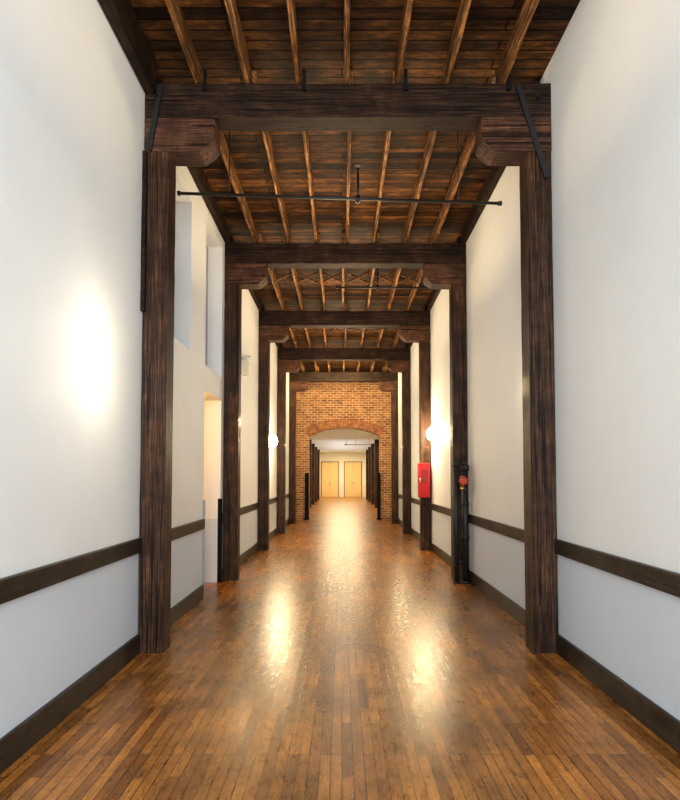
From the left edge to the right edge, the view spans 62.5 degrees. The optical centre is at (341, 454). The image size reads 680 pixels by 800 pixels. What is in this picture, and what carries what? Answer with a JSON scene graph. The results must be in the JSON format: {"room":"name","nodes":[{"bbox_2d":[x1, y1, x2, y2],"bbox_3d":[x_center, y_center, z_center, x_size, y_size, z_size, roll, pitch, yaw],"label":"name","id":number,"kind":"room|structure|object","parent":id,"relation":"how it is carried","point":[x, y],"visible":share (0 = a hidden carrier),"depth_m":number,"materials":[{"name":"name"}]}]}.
{"room":"building corridor","nodes":[
{"label":"building corridor","id":0,"kind":"room"},
{"bbox_2d":[0,0,288,737],"bbox_3d":[-1.880,-0.741,9.088,0.250,5.220,23.100,0,-2,0],"label":"wall","id":1,"kind":"structure","parent":0,"point":[72,100],"depth_m":3.82,"materials":[{"name":"paint"}]},
{"bbox_2d":[0,634,139,773],"bbox_3d":[-1.740,1.466,1.165,0.030,0.165,7.248,0,-2,0],"label":"baseboard","id":2,"kind":"structure","parent":1,"relation":"attached to","point":[25,735],"depth_m":3.43,"materials":[{"name":"wood"}]},
{"bbox_2d":[0,538,141,604],"bbox_3d":[-1.738,0.627,1.200,0.035,0.125,7.248,0,-2,0],"label":"trim","id":3,"kind":"structure","parent":1,"relation":"attached to","point":[12,587],"depth_m":3.45,"materials":[{"name":"wood"}]},
{"bbox_2d":[98,0,156,93],"bbox_3d":[-1.699,-3.507,1.361,0.108,0.317,7.235,0,-2,0],"label":"board","id":4,"kind":"object","parent":1,"relation":"attached to","point":[120,14],"visible":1,"depth_m":4.47,"materials":[{"name":"wood"}]},
{"bbox_2d":[140,150,147,311],"bbox_3d":[-1.734,-1.962,4.907,0.038,1.420,0.046,0,-2,0],"label":"strip","id":5,"kind":"object","parent":1,"relation":"attached to","point":[144,152],"visible":1,"depth_m":4.89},
{"bbox_2d":[170,585,203,626],"bbox_3d":[-1.740,1.663,6.003,0.030,0.165,1.988,0,-2,0],"label":"baseboard","id":6,"kind":"structure","parent":1,"relation":"attached to","point":[181,608],"depth_m":6.21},
{"bbox_2d":[171,519,204,540],"bbox_3d":[-1.738,0.824,6.037,0.035,0.125,1.988,0,-2,0],"label":"trim","id":7,"kind":"structure","parent":1,"relation":"attached to","point":[180,531],"depth_m":6.23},
{"bbox_2d":[157,80,229,242],"bbox_3d":[-1.714,-3.335,6.806,0.078,0.218,3.140,0,-2,0],"label":"board","id":8,"kind":"object","parent":1,"relation":"attached to","point":[197,173],"visible":0.54,"depth_m":7.21,"materials":[{"name":"wood"}]},
{"bbox_2d":[202,500,204,584],"bbox_3d":[-1.745,1.178,7.058,0.024,1.220,0.040,0,-2,0],"label":"trim","id":9,"kind":"structure","parent":1,"relation":"attached to","point":[203,536],"depth_m":7.04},
{"bbox_2d":[205,245,207,365],"bbox_3d":[-1.982,-2.104,7.702,0.035,1.930,0.980,0,-2,0],"label":"window","id":10,"kind":"structure","parent":1,"relation":"in","point":[206,313],"depth_m":8.16,"materials":[{"name":"white"}]},
{"bbox_2d":[217,498,221,582],"bbox_3d":[-1.762,1.229,8.076,0.055,1.200,0.062,0,-2,0],"label":"trim","id":11,"kind":"structure","parent":1,"relation":"attached to","point":[219,537],"depth_m":8.05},
{"bbox_2d":[230,237,261,310],"bbox_3d":[-1.714,-3.197,10.203,0.078,0.217,3.140,0,-2,0],"label":"board","id":12,"kind":"object","parent":1,"relation":"attached to","point":[254,293],"visible":0.36,"depth_m":11.01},
{"bbox_2d":[241,355,252,375],"bbox_3d":[-1.668,-1.573,9.822,0.174,0.341,0.240,0,-2,0],"label":"emergency light","id":13,"kind":"object","parent":1,"relation":"attached to","point":[246,360],"visible":0.98,"depth_m":9.71,"materials":[{"name":"white plastic"}]},
{"bbox_2d":[240,542,258,565],"bbox_3d":[-1.740,1.825,9.994,0.030,0.165,3.176,0,-2,0],"label":"baseboard","id":14,"kind":"structure","parent":1,"relation":"attached to","point":[246,555],"depth_m":10.38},
{"bbox_2d":[240,503,258,514],"bbox_3d":[-1.738,0.986,10.028,0.035,0.125,3.176,0,-2,0],"label":"trim","id":15,"kind":"structure","parent":1,"relation":"attached to","point":[243,510],"depth_m":10.41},
{"bbox_2d":[262,305,279,347],"bbox_3d":[-1.714,-3.059,13.601,0.078,0.218,3.140,0,-2,0],"label":"board","id":16,"kind":"object","parent":1,"relation":"attached to","point":[263,306],"visible":0.16,"depth_m":13.45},
{"bbox_2d":[269,528,276,540],"bbox_3d":[-1.740,1.964,13.391,0.030,0.165,3.176,0,-2,0],"label":"baseboard","id":17,"kind":"structure","parent":1,"relation":"attached to","point":[273,533],"depth_m":13.92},
{"bbox_2d":[270,434,276,447],"bbox_3d":[-1.647,-0.337,13.375,0.213,0.340,0.320,0,-2,0],"label":"wall sconce","id":18,"kind":"object","parent":1,"relation":"attached to","point":[273,440],"visible":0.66,"depth_m":13.27,"materials":[{"name":"glass"}]},
{"bbox_2d":[269,497,277,504],"bbox_3d":[-1.738,1.124,13.425,0.035,0.125,3.176,0,-2,0],"label":"trim","id":19,"kind":"structure","parent":1,"relation":"attached to","point":[273,500],"depth_m":14.06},
{"bbox_2d":[0,497,679,799],"bbox_3d":[-0.300,2.396,20.770,6.600,0.100,46.700,0,-2,0],"label":"floor","id":20,"kind":"structure","parent":0,"point":[345,659],"depth_m":3.66,"materials":[{"name":"brown wood"}]},
{"bbox_2d":[138,152,175,652],"bbox_3d":[-1.642,-0.490,4.984,0.220,4.385,0.220,0,-2,0],"label":"timber post","id":21,"kind":"object","parent":20,"relation":"on","point":[155,530],"visible":0.91,"depth_m":4.89,"materials":[{"name":"wood"}]},
{"bbox_2d":[222,284,241,580],"bbox_3d":[-1.642,-0.352,8.381,0.220,4.385,0.220,0,-2,0],"label":"timber post","id":22,"kind":"object","parent":20,"relation":"on","point":[230,563],"visible":0.99,"depth_m":8.29,"materials":[{"name":"wood"}]},
{"bbox_2d":[225,243,465,288],"bbox_3d":[0.052,-2.859,8.473,3.609,0.628,0.280,0,-2,0],"label":"crossbeam","id":23,"kind":"object","parent":22,"relation":"on","point":[443,265],"visible":0.99,"depth_m":8.37,"materials":[{"name":"brown wood"}]},
{"bbox_2d":[259,233,284,310],"bbox_3d":[-1.241,-3.206,10.189,0.052,0.199,3.394,0,-2,0],"label":"joist","id":24,"kind":"object","parent":23,"relation":"on","point":[261,240],"visible":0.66,"depth_m":10.39,"materials":[{"name":"brown wood"}]},
{"bbox_2d":[273,272,293,283],"bbox_3d":[-1.050,-3.191,10.064,0.360,0.215,0.052,0,-2,0],"label":"cross bridging","id":25,"kind":"object","parent":24,"relation":"attached to","point":[290,273],"visible":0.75,"depth_m":10.04,"materials":[{"name":"brown wood"}]},
{"bbox_2d":[372,70,394,242],"bbox_3d":[0.481,-3.345,6.792,0.052,0.199,3.394,0,-2,0],"label":"joist","id":26,"kind":"object","parent":23,"relation":"on","point":[385,150],"visible":0.76,"depth_m":6.55,"materials":[{"name":"brown wood"}]},
{"bbox_2d":[258,340,269,549],"bbox_3d":[-1.642,-0.214,11.778,0.220,4.385,0.220,0,-2,0],"label":"timber post","id":27,"kind":"object","parent":20,"relation":"on","point":[264,345],"visible":1,"depth_m":11.68,"materials":[{"name":"wood"}]},
{"bbox_2d":[259,311,429,342],"bbox_3d":[0.052,-2.721,11.870,3.609,0.628,0.280,0,-2,0],"label":"crossbeam","id":28,"kind":"object","parent":27,"relation":"on","point":[274,326],"visible":0.98,"depth_m":11.77,"materials":[{"name":"brown wood"}]},
{"bbox_2d":[366,233,378,310],"bbox_3d":[0.538,-3.207,10.189,0.051,0.199,3.394,0,-2,0],"label":"joist","id":29,"kind":"object","parent":28,"relation":"on","point":[377,234],"visible":0.63,"depth_m":10.14,"materials":[{"name":"brown wood"}]},
{"bbox_2d":[348,271,367,283],"bbox_3d":[0.285,-3.191,10.064,0.370,0.215,0.052,0,-2,0],"label":"cross bridging","id":30,"kind":"object","parent":29,"relation":"attached to","point":[365,273],"visible":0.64,"depth_m":10.06,"materials":[{"name":"brown wood"}]},
{"bbox_2d":[373,271,393,283],"bbox_3d":[0.740,-3.191,10.064,0.380,0.215,0.052,0,-2,0],"label":"cross bridging","id":31,"kind":"object","parent":29,"relation":"attached to","point":[386,275],"visible":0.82,"depth_m":10.05,"materials":[{"name":"brown wood"}]},
{"bbox_2d":[277,371,285,533],"bbox_3d":[-1.642,-0.076,15.176,0.220,4.385,0.220,0,-2,0],"label":"timber post","id":32,"kind":"object","parent":20,"relation":"on","point":[281,375],"visible":0.98,"depth_m":15.08,"materials":[{"name":"wood"}]},
{"bbox_2d":[277,348,410,372],"bbox_3d":[0.052,-2.582,15.268,3.609,0.628,0.280,0,-2,0],"label":"crossbeam","id":33,"kind":"object","parent":32,"relation":"on","point":[289,360],"visible":0.99,"depth_m":15.17,"materials":[{"name":"brown wood"}]},
{"bbox_2d":[289,391,295,523],"bbox_3d":[-1.642,0.063,18.573,0.220,4.385,0.220,0,-2,0],"label":"timber post","id":34,"kind":"object","parent":20,"relation":"on","point":[292,394],"visible":0.98,"depth_m":18.47,"materials":[{"name":"wood"}]},
{"bbox_2d":[289,372,397,391],"bbox_3d":[0.052,-2.444,18.665,3.609,0.628,0.280,0,-2,0],"label":"crossbeam","id":35,"kind":"object","parent":34,"relation":"on","point":[298,381],"visible":0.94,"depth_m":18.56,"materials":[{"name":"brown wood"}]},
{"bbox_2d":[310,440,311,507],"bbox_3d":[-1.642,0.938,28.095,0.220,3.410,0.220,0,-2,0],"label":"timber post","id":36,"kind":"object","parent":20,"relation":"on","point":[310,440],"visible":0.41,"depth_m":28.04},
{"bbox_2d":[311,444,314,504],"bbox_3d":[-1.642,1.076,31.492,0.220,3.410,0.220,0,-2,0],"label":"timber post","id":37,"kind":"object","parent":20,"relation":"on","point":[313,445],"visible":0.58,"depth_m":31.38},
{"bbox_2d":[315,447,316,501],"bbox_3d":[-1.642,1.214,34.889,0.220,3.410,0.220,0,-2,0],"label":"timber post","id":38,"kind":"object","parent":20,"relation":"on","point":[315,447],"visible":0.58,"depth_m":34.78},
{"bbox_2d":[317,450,319,499],"bbox_3d":[-1.642,1.353,38.287,0.220,3.410,0.220,0,-2,0],"label":"timber post","id":39,"kind":"object","parent":20,"relation":"on","point":[318,451],"visible":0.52,"depth_m":38.18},
{"bbox_2d":[366,450,367,499],"bbox_3d":[1.747,1.353,38.287,0.220,3.410,0.220,0,-2,0],"label":"timber post","id":40,"kind":"object","parent":20,"relation":"on","point":[366,450],"visible":0.52,"depth_m":38.18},
{"bbox_2d":[368,447,370,501],"bbox_3d":[1.747,1.214,34.889,0.220,3.410,0.220,0,-2,0],"label":"timber post","id":41,"kind":"object","parent":20,"relation":"on","point":[369,448],"visible":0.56,"depth_m":34.78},
{"bbox_2d":[371,444,374,504],"bbox_3d":[1.747,1.076,31.492,0.220,3.410,0.220,0,-2,0],"label":"timber post","id":42,"kind":"object","parent":20,"relation":"on","point":[372,445],"visible":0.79,"depth_m":31.38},
{"bbox_2d":[374,440,378,507],"bbox_3d":[1.747,0.938,28.095,0.220,3.410,0.220,0,-2,0],"label":"timber post","id":43,"kind":"object","parent":20,"relation":"on","point":[376,442],"visible":0.72,"depth_m":28.01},
{"bbox_2d":[391,391,398,523],"bbox_3d":[1.747,0.063,18.573,0.220,4.385,0.220,0,-2,0],"label":"timber post","id":44,"kind":"object","parent":20,"relation":"on","point":[394,394],"visible":0.96,"depth_m":18.48,"materials":[{"name":"wood"}]},
{"bbox_2d":[402,371,410,533],"bbox_3d":[1.747,-0.076,15.176,0.220,4.385,0.220,0,-2,0],"label":"timber post","id":45,"kind":"object","parent":20,"relation":"on","point":[406,375],"visible":1,"depth_m":15.08,"materials":[{"name":"wood"}]},
{"bbox_2d":[419,340,431,549],"bbox_3d":[1.747,-0.214,11.778,0.220,4.385,0.220,0,-2,0],"label":"timber post","id":46,"kind":"object","parent":20,"relation":"on","point":[424,345],"visible":0.83,"depth_m":11.69,"materials":[{"name":"wood"}]},
{"bbox_2d":[418,463,429,497],"bbox_3d":[1.690,0.524,11.539,0.240,0.710,0.197,0,-2,0],"label":"cabinet","id":47,"kind":"object","parent":46,"relation":"attached to","point":[423,468],"visible":1,"depth_m":11.47,"materials":[{"name":"red metal"}]},
{"bbox_2d":[449,284,467,580],"bbox_3d":[1.747,-0.352,8.381,0.220,4.385,0.220,0,-2,0],"label":"timber post","id":48,"kind":"object","parent":20,"relation":"on","point":[458,427],"visible":0.74,"depth_m":8.31,"materials":[{"name":"wood"}]},
{"bbox_2d":[453,437,470,583],"bbox_3d":[1.712,0.784,7.947,0.255,2.080,0.306,0,-2,0],"label":"standpipe","id":49,"kind":"object","parent":20,"relation":"on","point":[464,468],"visible":1,"depth_m":7.98,"materials":[{"name":"metal"}]},
{"bbox_2d":[519,152,558,652],"bbox_3d":[1.747,-0.490,4.984,0.220,4.385,0.220,0,-2,0],"label":"timber post","id":50,"kind":"object","parent":20,"relation":"on","point":[537,318],"visible":0.99,"depth_m":4.89,"materials":[{"name":"wood"}]},
{"bbox_2d":[144,83,551,165],"bbox_3d":[0.052,-2.997,5.076,3.609,0.628,0.280,0,-2,0],"label":"crossbeam","id":51,"kind":"object","parent":50,"relation":"on","point":[190,121],"visible":0.96,"depth_m":4.98,"materials":[{"name":"brown wood"}]},
{"bbox_2d":[146,84,163,150],"bbox_3d":[-1.653,-2.981,4.951,0.145,0.600,0.021,0,-2,0],"label":"strap","id":52,"kind":"object","parent":51,"relation":"attached to","point":[151,136],"visible":1,"depth_m":4.94,"materials":[{"name":"black paint"}]},
{"bbox_2d":[165,0,201,83],"bbox_3d":[-1.294,-3.563,1.421,0.050,0.200,7.344,0,-2,0],"label":"joist","id":53,"kind":"object","parent":51,"relation":"on","point":[173,6],"visible":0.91,"depth_m":4.57,"materials":[{"name":"brown wood"}]},
{"bbox_2d":[202,69,206,90],"bbox_3d":[-1.215,-3.326,4.958,0.040,0.190,0.038,0,-2,0],"label":"hanger","id":54,"kind":"object","parent":51,"relation":"attached to","point":[204,87],"visible":1,"depth_m":4.96,"materials":[{"name":"black metal"}]},
{"bbox_2d":[202,73,257,242],"bbox_3d":[-1.302,-3.345,6.792,0.051,0.200,3.394,0,-2,0],"label":"joist","id":55,"kind":"object","parent":51,"relation":"on","point":[224,151],"visible":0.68,"depth_m":6.86,"materials":[{"name":"brown wood"}]},
{"bbox_2d":[224,0,250,82],"bbox_3d":[-0.846,-3.563,1.421,0.052,0.200,7.344,0,-2,0],"label":"joist","id":56,"kind":"object","parent":51,"relation":"on","point":[237,31],"visible":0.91,"depth_m":4.54,"materials":[{"name":"brown wood"}]},
{"bbox_2d":[286,0,300,83],"bbox_3d":[-0.389,-3.563,1.421,0.052,0.199,7.344,0,-2,0],"label":"joist","id":57,"kind":"object","parent":51,"relation":"on","point":[290,3],"visible":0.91,"depth_m":4.54,"materials":[{"name":"brown wood"}]},
{"bbox_2d":[302,69,305,90],"bbox_3d":[-0.335,-3.326,4.958,0.040,0.190,0.038,0,-2,0],"label":"hanger","id":58,"kind":"object","parent":51,"relation":"attached to","point":[304,70],"visible":1,"depth_m":4.96,"materials":[{"name":"black metal"}]},
{"bbox_2d":[344,0,349,83],"bbox_3d":[0.041,-3.563,1.421,0.052,0.200,7.344,0,-2,0],"label":"joist","id":59,"kind":"object","parent":51,"relation":"on","point":[346,2],"visible":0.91,"depth_m":4.51,"materials":[{"name":"brown wood"}]},
{"bbox_2d":[395,0,412,83],"bbox_3d":[0.504,-3.563,1.421,0.051,0.199,7.344,0,-2,0],"label":"joist","id":60,"kind":"object","parent":51,"relation":"on","point":[407,9],"visible":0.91,"depth_m":4.54,"materials":[{"name":"brown wood"}]},
{"bbox_2d":[404,69,407,90],"bbox_3d":[0.565,-3.326,4.958,0.040,0.190,0.038,0,-2,0],"label":"hanger","id":61,"kind":"object","parent":51,"relation":"attached to","point":[405,70],"visible":1,"depth_m":4.96,"materials":[{"name":"black metal"}]},
{"bbox_2d":[443,0,471,83],"bbox_3d":[0.943,-3.563,1.421,0.051,0.200,7.344,0,-2,0],"label":"joist","id":62,"kind":"object","parent":51,"relation":"on","point":[464,6],"visible":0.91,"depth_m":4.59,"materials":[{"name":"brown wood"}]},
{"bbox_2d":[506,73,510,90],"bbox_3d":[1.475,-3.326,4.958,0.040,0.190,0.038,0,-2,0],"label":"hanger","id":63,"kind":"object","parent":51,"relation":"attached to","point":[508,87],"visible":0.63,"depth_m":4.96,"materials":[{"name":"black metal"}]},
{"bbox_2d":[497,0,538,83],"bbox_3d":[1.438,-3.563,1.421,0.052,0.200,7.344,0,-2,0],"label":"joist","id":64,"kind":"object","parent":51,"relation":"on","point":[528,9],"visible":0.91,"depth_m":4.58,"materials":[{"name":"brown wood"}]},
{"bbox_2d":[515,84,549,178],"bbox_3d":[1.683,-2.856,4.946,0.295,0.850,0.021,0,-2,0],"label":"strap","id":65,"kind":"object","parent":51,"relation":"attached to","point":[535,140],"visible":1,"depth_m":4.94,"materials":[{"name":"black paint"}]},
{"bbox_2d":[320,453,365,496],"bbox_3d":[0.052,1.579,43.972,4.115,3.420,0.200,0,-2,0],"label":"wall","id":66,"kind":"structure","parent":0,"point":[341,457],"depth_m":43.92,"materials":[{"name":"beige paint"}]},
{"bbox_2d":[321,461,338,496],"bbox_3d":[-0.940,1.893,43.806,1.400,2.780,0.102,0,-2,0],"label":"door","id":67,"kind":"structure","parent":66,"relation":"in","point":[329,469],"depth_m":43.80,"materials":[{"name":"brown wood"}]},
{"bbox_2d":[344,461,361,496],"bbox_3d":[0.860,1.893,43.806,1.400,2.780,0.102,0,-2,0],"label":"door","id":68,"kind":"structure","parent":66,"relation":"in","point":[352,469],"depth_m":43.80,"materials":[{"name":"brown wood"}]},
{"bbox_2d":[296,382,390,519],"bbox_3d":[0.052,-0.280,20.434,3.615,5.220,0.428,0,-2,0],"label":"brick wall","id":69,"kind":"structure","parent":0,"point":[324,406],"depth_m":20.27,"materials":[{"name":"brick"}]},
{"bbox_2d":[304,473,308,519],"bbox_3d":[-1.260,1.478,20.095,0.180,1.680,0.117,0,-2,0],"label":"guard","id":70,"kind":"object","parent":69,"relation":"attached to","point":[306,474],"visible":1,"depth_m":20.06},
{"bbox_2d":[377,473,381,519],"bbox_3d":[1.330,1.478,20.095,0.180,1.680,0.117,0,-2,0],"label":"guard","id":71,"kind":"object","parent":69,"relation":"attached to","point":[378,474],"visible":1,"depth_m":20.05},
{"bbox_2d":[310,428,378,452],"bbox_3d":[0.052,-0.642,32.428,4.115,0.080,23.450,0,-2,0],"label":"ceiling","id":72,"kind":"structure","parent":0,"point":[329,441],"depth_m":28.86,"materials":[{"name":"paint"}]},
{"bbox_2d":[130,0,579,371],"bbox_3d":[0.052,-3.389,9.195,4.115,0.080,23.100,0,-2,0],"label":"ceiling","id":73,"kind":"structure","parent":0,"point":[375,25],"depth_m":6.04,"materials":[{"name":"brown wood"}]},
{"bbox_2d":[252,70,290,242],"bbox_3d":[-0.802,-3.345,6.792,0.051,0.199,3.394,0,-2,0],"label":"joist","id":74,"kind":"object","parent":73,"relation":"attached to","point":[266,136],"visible":0.75,"depth_m":6.57,"materials":[{"name":"brown wood"}]},
{"bbox_2d":[284,303,297,347],"bbox_3d":[-1.237,-3.068,13.586,0.051,0.200,3.394,0,-2,0],"label":"joist","id":75,"kind":"object","parent":73,"relation":"attached to","point":[290,329],"visible":0.56,"depth_m":14.09,"materials":[{"name":"brown wood"}]},
{"bbox_2d":[285,236,302,310],"bbox_3d":[-0.845,-3.207,10.189,0.052,0.200,3.394,0,-2,0],"label":"joist","id":76,"kind":"object","parent":73,"relation":"attached to","point":[294,274],"visible":0.59,"depth_m":10.40,"materials":[{"name":"brown wood"}]},
{"bbox_2d":[298,271,317,283],"bbox_3d":[-0.610,-3.191,10.064,0.360,0.215,0.052,0,-2,0],"label":"cross bridging","id":77,"kind":"object","parent":76,"relation":"attached to","point":[299,273],"visible":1,"depth_m":10.05,"materials":[{"name":"brown wood"}]},
{"bbox_2d":[300,308,310,347],"bbox_3d":[-0.863,-3.068,13.586,0.051,0.199,3.394,0,-2,0],"label":"joist","id":78,"kind":"object","parent":73,"relation":"attached to","point":[306,329],"visible":0.5,"depth_m":14.10,"materials":[{"name":"brown wood"}]},
{"bbox_2d":[301,70,317,243],"bbox_3d":[-0.385,-3.345,6.792,0.051,0.200,3.394,0,-2,0],"label":"joist","id":79,"kind":"object","parent":73,"relation":"attached to","point":[305,133],"visible":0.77,"depth_m":6.65,"materials":[{"name":"brown wood"}]},
{"bbox_2d":[311,342,316,371],"bbox_3d":[-0.848,-2.930,16.983,0.052,0.200,3.394,0,-2,0],"label":"joist","id":80,"kind":"object","parent":73,"relation":"attached to","point":[315,363],"visible":0.46,"depth_m":17.53,"materials":[{"name":"brown wood"}]},
{"bbox_2d":[318,233,325,310],"bbox_3d":[-0.364,-3.206,10.189,0.052,0.200,3.394,0,-2,0],"label":"joist","id":81,"kind":"object","parent":73,"relation":"attached to","point":[321,270],"visible":0.67,"depth_m":10.39,"materials":[{"name":"brown wood"}]},
{"bbox_2d":[321,303,326,347],"bbox_3d":[-0.428,-3.068,13.586,0.051,0.199,3.394,0,-2,0],"label":"joist","id":82,"kind":"object","parent":73,"relation":"attached to","point":[324,329],"visible":0.65,"depth_m":13.85,"materials":[{"name":"brown wood"}]},
{"bbox_2d":[177,131,501,205],"bbox_3d":[-0.026,-3.066,5.980,3.452,0.821,0.060,0,-2,0],"label":"pipe","id":83,"kind":"object","parent":73,"relation":"hanging from","point":[357,198],"visible":0.94,"depth_m":5.95,"materials":[{"name":"black metal"}]},
{"bbox_2d":[342,233,344,310],"bbox_3d":[0.021,-3.207,10.189,0.051,0.199,3.394,0,-2,0],"label":"joist","id":84,"kind":"object","parent":73,"relation":"attached to","point":[343,234],"visible":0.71,"depth_m":10.01,"materials":[{"name":"brown wood"}]},
{"bbox_2d":[322,272,342,283],"bbox_3d":[-0.165,-3.191,10.064,0.370,0.215,0.052,0,-2,0],"label":"cross bridging","id":85,"kind":"object","parent":84,"relation":"attached to","point":[340,273],"visible":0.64,"depth_m":10.06,"materials":[{"name":"brown wood"}]},
{"bbox_2d":[343,342,344,371],"bbox_3d":[0.059,-2.930,16.983,0.051,0.199,3.394,0,-2,0],"label":"joist","id":86,"kind":"object","parent":73,"relation":"attached to","point":[343,342],"visible":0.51,"depth_m":17.15,"materials":[{"name":"brown wood"}]},
{"bbox_2d":[345,303,347,347],"bbox_3d":[0.093,-3.068,13.586,0.052,0.199,3.394,0,-2,0],"label":"joist","id":87,"kind":"object","parent":73,"relation":"attached to","point":[346,304],"visible":0.62,"depth_m":13.37,"materials":[{"name":"brown wood"}]},
{"bbox_2d":[346,69,352,242],"bbox_3d":[0.077,-3.344,6.792,0.052,0.199,3.394,0,-2,0],"label":"joist","id":88,"kind":"object","parent":73,"relation":"attached to","point":[349,133],"visible":0.78,"depth_m":6.49,"materials":[{"name":"brown wood"}]},
{"bbox_2d":[360,303,366,347],"bbox_3d":[0.519,-3.068,13.586,0.051,0.200,3.394,0,-2,0],"label":"joist","id":89,"kind":"object","parent":73,"relation":"attached to","point":[362,333],"visible":0.51,"depth_m":13.98,"materials":[{"name":"brown wood"}]},
{"bbox_2d":[346,328,399,329],"bbox_3d":[0.945,-3.001,12.532,1.690,0.417,0.060,0,-2,0],"label":"pipe","id":90,"kind":"object","parent":73,"relation":"hanging from","point":[346,328],"visible":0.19,"depth_m":12.52,"materials":[{"name":"black metal"}]},
{"bbox_2d":[371,347,379,371],"bbox_3d":[1.000,-2.930,16.983,0.052,0.199,3.394,0,-2,0],"label":"joist","id":91,"kind":"object","parent":73,"relation":"attached to","point":[373,362],"visible":0.41,"depth_m":17.97,"materials":[{"name":"brown wood"}]},
{"bbox_2d":[377,304,387,347],"bbox_3d":[0.974,-3.068,13.586,0.051,0.200,3.394,0,-2,0],"label":"joist","id":92,"kind":"object","parent":73,"relation":"attached to","point":[386,309],"visible":0.52,"depth_m":14.19,"materials":[{"name":"brown wood"}]},
{"bbox_2d":[336,268,447,290],"bbox_3d":[0.845,-3.051,9.432,1.890,0.571,0.060,0,-2,0],"label":"pipe","id":93,"kind":"object","parent":73,"relation":"hanging from","point":[377,287],"visible":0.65,"depth_m":9.41,"materials":[{"name":"black metal"}]},
{"bbox_2d":[387,241,407,310],"bbox_3d":[0.985,-3.207,10.189,0.052,0.200,3.394,0,-2,0],"label":"joist","id":94,"kind":"object","parent":73,"relation":"attached to","point":[398,270],"visible":0.63,"depth_m":10.48,"materials":[{"name":"brown wood"}]},
{"bbox_2d":[393,308,409,347],"bbox_3d":[1.415,-3.068,13.586,0.051,0.200,3.394,0,-2,0],"label":"joist","id":95,"kind":"object","parent":73,"relation":"attached to","point":[396,338],"visible":0.45,"depth_m":14.35,"materials":[{"name":"brown wood"}]},
{"bbox_2d":[406,235,431,310],"bbox_3d":[1.387,-3.206,10.189,0.050,0.200,3.394,0,-2,0],"label":"joist","id":96,"kind":"object","parent":73,"relation":"attached to","point":[419,275],"visible":0.59,"depth_m":10.59,"materials":[{"name":"brown wood"}]},
{"bbox_2d":[398,272,418,283],"bbox_3d":[1.195,-3.191,10.064,0.370,0.215,0.052,0,-2,0],"label":"cross bridging","id":97,"kind":"object","parent":96,"relation":"attached to","point":[401,274],"visible":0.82,"depth_m":10.04,"materials":[{"name":"brown wood"}]},
{"bbox_2d":[403,76,442,242],"bbox_3d":[0.951,-3.344,6.792,0.052,0.199,3.394,0,-2,0],"label":"joist","id":98,"kind":"object","parent":73,"relation":"attached to","point":[431,135],"visible":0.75,"depth_m":6.71,"materials":[{"name":"brown wood"}]},
{"bbox_2d":[432,69,495,243],"bbox_3d":[1.384,-3.345,6.792,0.051,0.199,3.394,0,-2,0],"label":"joist","id":99,"kind":"object","parent":73,"relation":"attached to","point":[470,142],"visible":0.73,"depth_m":6.68,"materials":[{"name":"brown wood"}]},
{"bbox_2d":[398,0,679,720],"bbox_3d":[1.985,-0.741,9.088,0.250,5.220,23.100,0,-2,0],"label":"wall","id":100,"kind":"structure","parent":0,"point":[613,73],"depth_m":4.09,"materials":[{"name":"paint"}]},
{"bbox_2d":[410,528,419,540],"bbox_3d":[1.845,1.964,13.391,0.030,0.165,3.176,0,-2,0],"label":"baseboard","id":101,"kind":"structure","parent":100,"relation":"attached to","point":[413,532],"depth_m":13.94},
{"bbox_2d":[410,497,419,504],"bbox_3d":[1.843,1.134,13.425,0.035,0.125,3.176,0,-2,0],"label":"trim","id":102,"kind":"structure","parent":100,"relation":"attached to","point":[413,500],"depth_m":13.90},
{"bbox_2d":[408,305,426,347],"bbox_3d":[1.819,-3.059,13.601,0.078,0.217,3.140,0,-2,0],"label":"board","id":103,"kind":"object","parent":100,"relation":"attached to","point":[425,306],"visible":0.2,"depth_m":12.33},
{"bbox_2d":[427,426,434,440],"bbox_3d":[1.776,-0.424,11.226,0.164,0.300,0.260,0,-2,0],"label":"wall sconce","id":104,"kind":"object","parent":100,"relation":"attached to","point":[431,431],"visible":1,"depth_m":11.14,"materials":[{"name":"glass"}]},
{"bbox_2d":[430,503,450,515],"bbox_3d":[1.843,0.996,10.028,0.035,0.125,3.176,0,-2,0],"label":"trim","id":105,"kind":"structure","parent":100,"relation":"attached to","point":[447,511],"depth_m":10.33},
{"bbox_2d":[431,542,450,566],"bbox_3d":[1.845,1.825,9.994,0.030,0.165,3.176,0,-2,0],"label":"baseboard","id":106,"kind":"structure","parent":100,"relation":"attached to","point":[440,553],"depth_m":10.30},
{"bbox_2d":[427,237,460,310],"bbox_3d":[1.819,-3.197,10.203,0.078,0.217,3.140,0,-2,0],"label":"board","id":107,"kind":"object","parent":100,"relation":"attached to","point":[434,294],"visible":0.39,"depth_m":11.03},
{"bbox_2d":[469,514,523,541],"bbox_3d":[1.843,0.858,6.631,0.035,0.125,3.176,0,-2,0],"label":"trim","id":108,"kind":"structure","parent":100,"relation":"attached to","point":[513,532],"depth_m":6.53,"materials":[{"name":"wood"}]},
{"bbox_2d":[469,570,524,626],"bbox_3d":[1.845,1.687,6.597,0.030,0.165,3.176,0,-2,0],"label":"baseboard","id":109,"kind":"structure","parent":100,"relation":"attached to","point":[513,609],"depth_m":6.51,"materials":[{"name":"wood"}]},
{"bbox_2d":[461,81,539,242],"bbox_3d":[1.819,-3.335,6.806,0.077,0.218,3.140,0,-2,0],"label":"board","id":110,"kind":"object","parent":100,"relation":"attached to","point":[495,172],"visible":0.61,"depth_m":7.16,"materials":[{"name":"wood"}]},
{"bbox_2d":[554,539,679,597],"bbox_3d":[1.843,0.637,1.199,0.035,0.125,7.248,0,-2,0],"label":"trim","id":111,"kind":"structure","parent":100,"relation":"attached to","point":[660,579],"depth_m":3.62,"materials":[{"name":"wood"}]},
{"bbox_2d":[556,634,679,753],"bbox_3d":[1.845,1.466,1.165,0.030,0.165,7.248,0,-2,0],"label":"baseboard","id":112,"kind":"structure","parent":100,"relation":"attached to","point":[656,719],"depth_m":3.63,"materials":[{"name":"wood"}]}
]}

